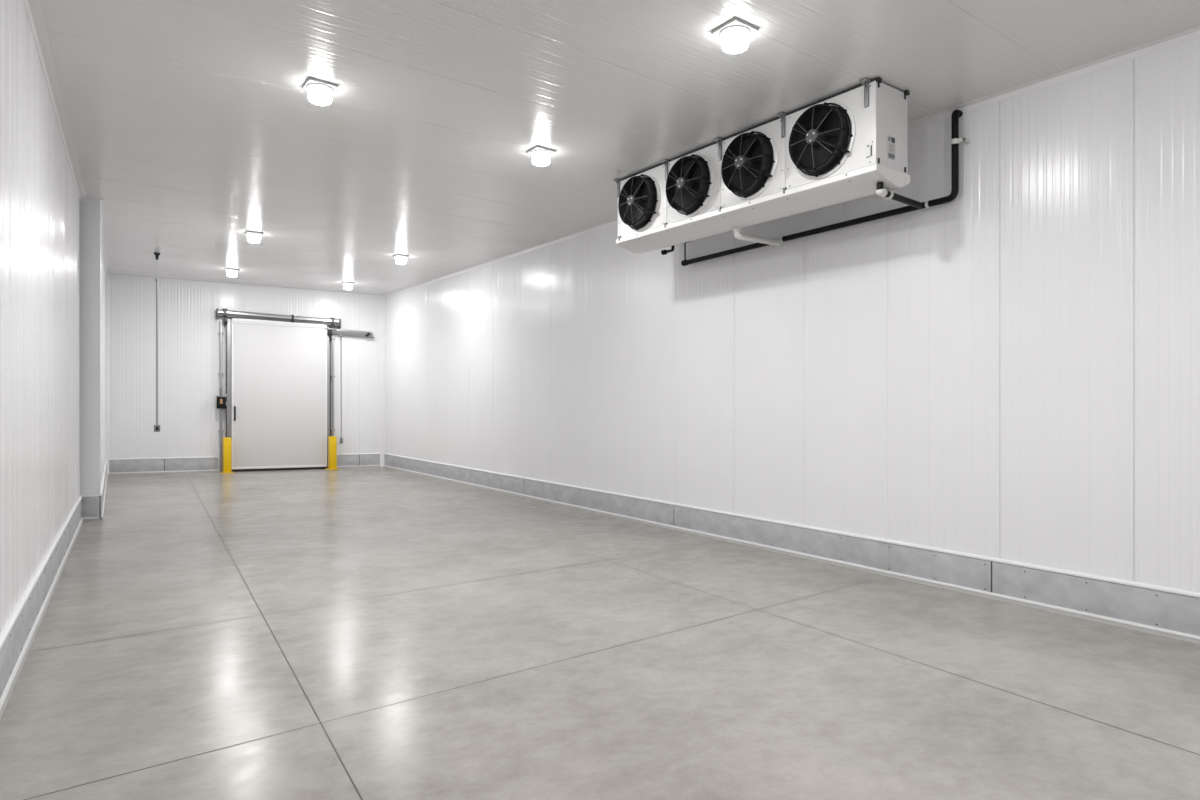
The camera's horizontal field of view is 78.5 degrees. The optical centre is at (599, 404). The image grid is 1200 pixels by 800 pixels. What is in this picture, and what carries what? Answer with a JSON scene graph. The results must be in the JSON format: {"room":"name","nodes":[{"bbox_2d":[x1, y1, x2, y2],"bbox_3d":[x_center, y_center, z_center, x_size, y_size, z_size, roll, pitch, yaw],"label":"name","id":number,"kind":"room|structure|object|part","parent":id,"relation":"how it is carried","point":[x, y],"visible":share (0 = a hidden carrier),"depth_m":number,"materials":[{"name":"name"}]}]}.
{"room":"cold storage room","nodes":[
{"label":"cold storage room","id":0,"kind":"room"},
{"bbox_2d":[0,0,79,632],"bbox_3d":[-2.136,-0.451,2.199,0.120,4.191,16.090,0,0,-32],"label":"wall","id":1,"kind":"structure","parent":0,"point":[40,204],"depth_m":4.85,"materials":[{"name":"white metal"}]},
{"bbox_2d":[0,495,83,719],"bbox_3d":[-2.069,1.316,2.242,0.040,0.417,16.090,0,0,-32],"label":"baseboard","id":2,"kind":"structure","parent":1,"relation":"attached to","point":[18,634],"depth_m":4.64,"materials":[{"name":"grey"}]},
{"bbox_2d":[23,0,85,201],"bbox_3d":[-2.056,-2.463,2.250,0.070,0.165,16.090,0,0,-32],"label":"trim","id":3,"kind":"structure","parent":1,"relation":"attached to","point":[33,7],"depth_m":5.73,"materials":[{"name":"white metal"}]},
{"bbox_2d":[80,197,98,203],"bbox_3d":[-6.283,-2.514,9.039,0.204,0.062,0.060,0,0,-22],"label":"trim","id":4,"kind":"structure","parent":1,"relation":"attached to","point":[86,199],"depth_m":9.05,"materials":[{"name":"white metal"}]},
{"bbox_2d":[80,202,97,494],"bbox_3d":[-6.378,-0.498,9.080,0.350,4.099,0.087,0,0,-22],"label":"wall","id":5,"kind":"structure","parent":0,"point":[88,211],"depth_m":9.06,"materials":[{"name":"white metal"}]},
{"bbox_2d":[82,494,99,520],"bbox_3d":[-6.286,1.270,9.048,0.204,0.324,0.040,0,0,-22],"label":"baseboard","id":6,"kind":"structure","parent":5,"relation":"attached to","point":[90,503],"depth_m":9.05,"materials":[{"name":"grey"}]},
{"bbox_2d":[101,227,104,482],"bbox_3d":[-7.992,-0.515,11.812,0.015,4.134,6.496,0,0,-33],"label":"wall","id":7,"kind":"structure","parent":0,"point":[102,251],"depth_m":11.16,"materials":[{"name":"white metal"}]},
{"bbox_2d":[98,199,100,495],"bbox_3d":[-6.220,-0.706,9.129,0.030,3.676,0.076,0,0,-36],"label":"trim","id":8,"kind":"structure","parent":7,"relation":"attached to","point":[99,204],"depth_m":9.10,"materials":[{"name":"white metal"}]},
{"bbox_2d":[100,459,107,519],"bbox_3d":[-7.970,1.251,11.827,0.040,0.362,6.496,0,0,-33],"label":"baseboard","id":9,"kind":"structure","parent":7,"relation":"attached to","point":[105,474],"depth_m":10.61,"materials":[{"name":"grey"}]},
{"bbox_2d":[100,199,108,275],"bbox_3d":[-7.965,-2.538,11.830,0.050,0.089,6.496,0,0,-33],"label":"trim","id":10,"kind":"structure","parent":7,"relation":"attached to","point":[103,220],"depth_m":10.96,"materials":[{"name":"white metal"}]},
{"bbox_2d":[110,276,378,471],"bbox_3d":[-7.429,-0.509,15.864,5.396,4.148,0.120,0,0,-28],"label":"wall","id":11,"kind":"structure","parent":0,"point":[188,325],"depth_m":15.23,"materials":[{"name":"white metal"}]},
{"bbox_2d":[105,274,109,472],"bbox_3d":[-9.726,-0.595,14.519,0.073,3.976,0.072,0,0,-36],"label":"trim","id":12,"kind":"structure","parent":11,"relation":"attached to","point":[107,277],"depth_m":14.50,"materials":[{"name":"white metal"}]},
{"bbox_2d":[108,456,217,474],"bbox_3d":[-8.898,1.241,14.979,1.970,0.341,0.040,0,0,-28],"label":"baseboard","id":13,"kind":"structure","parent":11,"relation":"attached to","point":[120,466],"depth_m":14.97,"materials":[{"name":"grey"}]},
{"bbox_2d":[219,321,223,471],"bbox_3d":[-7.966,-0.168,15.452,0.092,3.161,0.094,0,0,-28],"label":"post","id":14,"kind":"object","parent":11,"relation":"attached to","point":[221,332],"visible":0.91,"depth_m":15.42,"materials":[{"name":"grey metal"}]},
{"bbox_2d":[216,388,225,435],"bbox_3d":[-7.918,0.158,15.362,0.190,1.011,0.112,0,0,-28],"label":"control box","id":15,"kind":"object","parent":14,"relation":"attached to","point":[221,400],"visible":1,"depth_m":15.34,"materials":[{"name":"black plastic"}]},
{"bbox_2d":[109,274,380,296],"bbox_3d":[-7.391,-2.536,15.794,5.396,0.092,0.040,0,0,-28],"label":"trim","id":16,"kind":"structure","parent":11,"relation":"attached to","point":[112,275],"depth_m":15.65,"materials":[{"name":"white metal"}]},
{"bbox_2d":[224,318,330,471],"bbox_3d":[-6.954,-0.194,15.930,2.127,3.254,0.217,0,0,-28],"label":"door","id":17,"kind":"structure","parent":11,"relation":"in","point":[278,394],"depth_m":15.90,"materials":[{"name":"white metal"}]},
{"bbox_2d":[216,308,340,327],"bbox_3d":[-6.926,-1.841,15.941,2.480,0.337,0.225,0,0,-28],"label":"door track","id":18,"kind":"object","parent":11,"relation":"attached to","point":[224,313],"visible":1,"depth_m":15.83,"materials":[{"name":"silver metal"}]},
{"bbox_3d":[-6.925,-1.909,15.933,2.455,0.167,0.120,0,0,-28],"label":"rail","id":19,"kind":"part","parent":18,"relation":"part of","materials":[{"name":"silver metal"}]},
{"bbox_2d":[331,336,334,435],"bbox_3d":[-6.001,-0.056,16.516,0.084,2.981,0.094,0,0,-28],"label":"post","id":20,"kind":"object","parent":11,"relation":"attached to","point":[332,338],"visible":0.82,"depth_m":16.48,"materials":[{"name":"grey metal"}]},
{"bbox_2d":[326,328,373,340],"bbox_3d":[-5.665,-1.571,16.657,1.114,0.307,0.165,0,0,-28],"label":"rail","id":21,"kind":"object","parent":11,"relation":"attached to","point":[330,331],"visible":1,"depth_m":16.63,"materials":[{"name":"grey metal"}]},
{"bbox_2d":[340,335,342,443],"bbox_3d":[-5.822,-0.345,16.541,0.070,2.443,0.060,0,0,-28],"label":"pull cord","id":22,"kind":"object","parent":21,"relation":"hanging from","point":[341,438],"visible":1,"depth_m":16.53,"materials":[{"name":"grey metal"}]},
{"bbox_3d":[-5.819,-0.394,16.536,0.018,2.300,0.018,0,0,32],"label":"cord","id":23,"kind":"part","parent":22,"relation":"part of","materials":[{"name":"grey metal"}]},
{"bbox_2d":[337,453,380,467],"bbox_3d":[-5.500,1.278,16.817,1.096,0.333,0.040,0,0,-28],"label":"baseboard","id":24,"kind":"structure","parent":11,"relation":"attached to","point":[356,460],"depth_m":16.81,"materials":[{"name":"grey"}]},
{"bbox_2d":[379,295,384,466],"bbox_3d":[-5.044,-0.543,17.024,0.109,3.977,0.124,0,0,-36],"label":"trim","id":25,"kind":"structure","parent":11,"relation":"attached to","point":[381,298],"depth_m":17.02,"materials":[{"name":"white metal"}]},
{"bbox_2d":[0,467,1199,799],"bbox_3d":[-1.678,1.556,6.623,7.240,0.363,23.100,0,0,-36],"label":"floor","id":26,"kind":"structure","parent":0,"point":[365,633],"depth_m":4.18,"materials":[{"name":"concrete"}]},
{"bbox_2d":[219,437,234,472],"bbox_3d":[-7.755,1.050,15.279,0.260,0.733,0.220,0,0,-36],"label":"bollard","id":27,"kind":"object","parent":26,"relation":"on","point":[226,441],"visible":1,"depth_m":15.22,"materials":[{"name":"yellow metal"}]},
{"bbox_3d":[-7.755,1.044,15.279,0.150,0.720,0.150,0,0,-36],"label":"post","id":28,"kind":"part","parent":27,"relation":"part of","materials":[{"name":"yellow metal"}]},
{"bbox_2d":[326,436,338,469],"bbox_3d":[-5.933,1.070,16.299,0.260,0.733,0.220,0,0,-36],"label":"bollard","id":29,"kind":"object","parent":26,"relation":"on","point":[332,440],"visible":1,"depth_m":16.24,"materials":[{"name":"metal"}]},
{"bbox_3d":[-5.933,1.064,16.299,0.150,0.720,0.150,0,0,-36],"label":"post","id":30,"kind":"part","parent":29,"relation":"part of","materials":[{"name":"yellow metal"}]},
{"bbox_2d":[40,0,1199,294],"bbox_3d":[-1.678,-2.568,6.623,7.240,0.363,23.100,0,0,-36],"label":"ceiling","id":31,"kind":"structure","parent":0,"point":[195,126],"depth_m":5.88,"materials":[{"name":"white metal"}]},
{"bbox_2d":[154,252,159,431],"bbox_3d":[-7.472,-1.050,12.398,0.099,3.016,0.099,0,0,-36],"label":"pull cord","id":32,"kind":"object","parent":31,"relation":"hanging from","point":[156,427],"visible":1,"depth_m":12.38,"materials":[{"name":"black rubber"}]},
{"bbox_3d":[-7.472,0.400,12.398,0.090,0.116,0.080,0,0,-36],"label":"handle","id":33,"kind":"part","parent":32,"relation":"part of","materials":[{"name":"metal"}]},
{"bbox_2d":[225,268,238,276],"bbox_3d":[-6.936,-2.483,13.852,0.220,0.141,0.220,0,0,-36],"label":"ceiling lamp","id":34,"kind":"object","parent":31,"relation":"attached to","point":[231,272],"visible":1,"depth_m":13.78,"materials":[{"name":"grey plastic"}]},
{"bbox_2d":[245,231,263,242],"bbox_3d":[-5.100,-2.462,10.835,0.220,0.141,0.220,0,0,-36],"label":"ceiling lamp","id":35,"kind":"object","parent":31,"relation":"attached to","point":[252,236],"visible":1,"depth_m":10.77,"materials":[{"name":"grey plastic"}]},
{"bbox_3d":[-5.100,-2.520,10.835,0.220,0.025,0.220,0,0,-36],"label":"plate","id":36,"kind":"part","parent":35,"relation":"part of","materials":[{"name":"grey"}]},
{"bbox_2d":[302,77,337,104],"bbox_3d":[-2.193,-2.430,5.756,0.220,0.141,0.220,0,0,-36],"label":"ceiling lamp","id":37,"kind":"object","parent":31,"relation":"attached to","point":[320,92],"visible":1,"depth_m":5.69,"materials":[{"name":"grey plastic"}]},
{"bbox_3d":[-2.193,-2.488,5.756,0.220,0.025,0.220,0,0,-36],"label":"plate","id":38,"kind":"part","parent":37,"relation":"part of","materials":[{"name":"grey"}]},
{"bbox_2d":[341,282,354,288],"bbox_3d":[-5.234,-2.464,15.265,0.220,0.141,0.220,0,0,-36],"label":"ceiling lamp","id":39,"kind":"object","parent":31,"relation":"attached to","point":[347,285],"visible":1,"depth_m":15.20,"materials":[{"name":"grey plastic"}]},
{"bbox_2d":[392,254,409,263],"bbox_3d":[-3.357,-2.443,12.397,0.220,0.141,0.220,0,0,-36],"label":"ceiling lamp","id":40,"kind":"object","parent":31,"relation":"attached to","point":[400,259],"visible":1,"depth_m":12.33,"materials":[{"name":"grey plastic"}]},
{"bbox_3d":[-3.357,-2.501,12.397,0.220,0.025,0.220,0,0,-36],"label":"plate","id":41,"kind":"part","parent":40,"relation":"part of","materials":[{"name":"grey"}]},
{"bbox_2d":[526,146,555,165],"bbox_3d":[-0.577,-2.413,7.186,0.220,0.141,0.220,0,0,-36],"label":"ceiling lamp","id":42,"kind":"object","parent":31,"relation":"attached to","point":[540,155],"visible":1,"depth_m":7.12,"materials":[{"name":"grey plastic"}]},
{"bbox_3d":[-0.577,-2.470,7.186,0.220,0.025,0.220,0,0,-36],"label":"plate","id":43,"kind":"part","parent":42,"relation":"part of","materials":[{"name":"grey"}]},
{"bbox_2d":[711,18,758,52],"bbox_3d":[0.887,-2.397,4.828,0.220,0.141,0.220,0,0,-36],"label":"ceiling lamp","id":44,"kind":"object","parent":31,"relation":"attached to","point":[734,34],"visible":1,"depth_m":4.77,"materials":[{"name":"grey plastic"}]},
{"bbox_3d":[0.887,-2.454,4.828,0.220,0.025,0.220,0,0,-36],"label":"plate","id":45,"kind":"part","parent":44,"relation":"part of","materials":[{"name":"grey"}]},
{"bbox_2d":[614,77,909,254],"bbox_3d":[1.246,-2.062,6.880,0.636,0.816,3.235,0,0,-36],"label":"evaporator unit","id":46,"kind":"object","parent":31,"relation":"hanging from","point":[836,148],"visible":1,"depth_m":6.28,"materials":[{"name":"white metal"}]},
{"bbox_3d":[0.380,-2.128,7.702,0.156,0.359,0.525,0,0,-36],"label":"carrying arm","id":47,"kind":"part","parent":46,"relation":"part of","materials":[{"name":"black plastic"}]},
{"bbox_3d":[0.434,-2.135,7.770,0.013,0.628,0.811,0,0,-36],"label":"panel","id":48,"kind":"part","parent":46,"relation":"part of","materials":[{"name":"white metal"}]},
{"bbox_3d":[0.831,-2.123,7.078,0.156,0.359,0.525,0,0,-36],"label":"carrying arm","id":49,"kind":"part","parent":46,"relation":"part of","materials":[{"name":"black plastic"}]},
{"bbox_3d":[0.897,-2.130,7.129,0.013,0.628,0.763,0,0,-36],"label":"panel","id":50,"kind":"part","parent":46,"relation":"part of","materials":[{"name":"white metal"}]},
{"bbox_3d":[1.278,-2.118,6.460,0.156,0.359,0.525,0,0,-36],"label":"carrying arm","id":51,"kind":"part","parent":46,"relation":"part of","materials":[{"name":"black plastic"}]},
{"bbox_3d":[1.344,-2.125,6.511,0.013,0.628,0.752,0,0,-36],"label":"panel","id":52,"kind":"part","parent":46,"relation":"part of","materials":[{"name":"white metal"}]},
{"bbox_2d":[731,227,785,245],"bbox_3d":[1.565,-1.648,7.250,0.778,0.127,0.104,0,0,-41],"label":"drain pipe","id":53,"kind":"object","parent":46,"relation":"attached to","point":[777,241],"visible":1,"depth_m":7.18,"materials":[{"name":"white plastic"}]},
{"bbox_3d":[1.317,-2.126,6.932,0.444,0.654,3.207,0,0,-36],"label":"casing","id":54,"kind":"part","parent":46,"relation":"part of","materials":[{"name":"white metal"}]},
{"bbox_3d":[1.727,-2.113,5.838,0.156,0.359,0.525,0,0,-36],"label":"carrying arm","id":55,"kind":"part","parent":46,"relation":"part of","materials":[{"name":"black plastic"}]},
{"bbox_3d":[1.818,-2.119,5.856,0.013,0.629,0.858,0,0,-36],"label":"panel","id":56,"kind":"part","parent":46,"relation":"part of","materials":[{"name":"white metal"}]},
{"bbox_2d":[876,182,923,208],"bbox_3d":[2.421,-1.656,5.927,0.080,0.104,0.834,0,0,43],"label":"drain pipe","id":57,"kind":"object","parent":46,"relation":"attached to","point":[887,194],"visible":1,"depth_m":5.78,"materials":[{"name":"black rubber"}]},
{"bbox_2d":[385,38,1199,592],"bbox_3d":[1.406,-0.412,8.296,0.120,4.237,21.800,0,0,-36],"label":"wall","id":58,"kind":"structure","parent":0,"point":[1008,368],"depth_m":6.36,"materials":[{"name":"white metal"}]},
{"bbox_2d":[382,26,1199,297],"bbox_3d":[1.335,-2.433,8.245,0.055,0.196,21.800,0,0,-36],"label":"trim","id":59,"kind":"structure","parent":58,"relation":"attached to","point":[1193,33],"depth_m":5.67,"materials":[{"name":"white"}]},
{"bbox_2d":[383,453,1199,643],"bbox_3d":[1.341,1.354,8.250,0.040,0.463,21.800,0,0,-36],"label":"baseboard","id":60,"kind":"structure","parent":58,"relation":"attached to","point":[1173,613],"depth_m":6.46,"materials":[{"name":"grey"}]},
{"bbox_3d":[2.542,1.365,6.588,0.006,0.247,0.100,0,0,-36],"label":"splice plate","id":61,"kind":"part","parent":60,"relation":"part of","materials":[{"name":"grey metal"}]},
{"bbox_2d":[681,109,969,265],"bbox_3d":[1.981,-2.023,7.306,0.107,0.783,3.361,0,0,-36],"label":"drain pipe","id":62,"kind":"object","parent":58,"relation":"attached to","point":[955,141],"visible":0.94,"depth_m":6.44,"materials":[{"name":"black rubber"}]}
]}

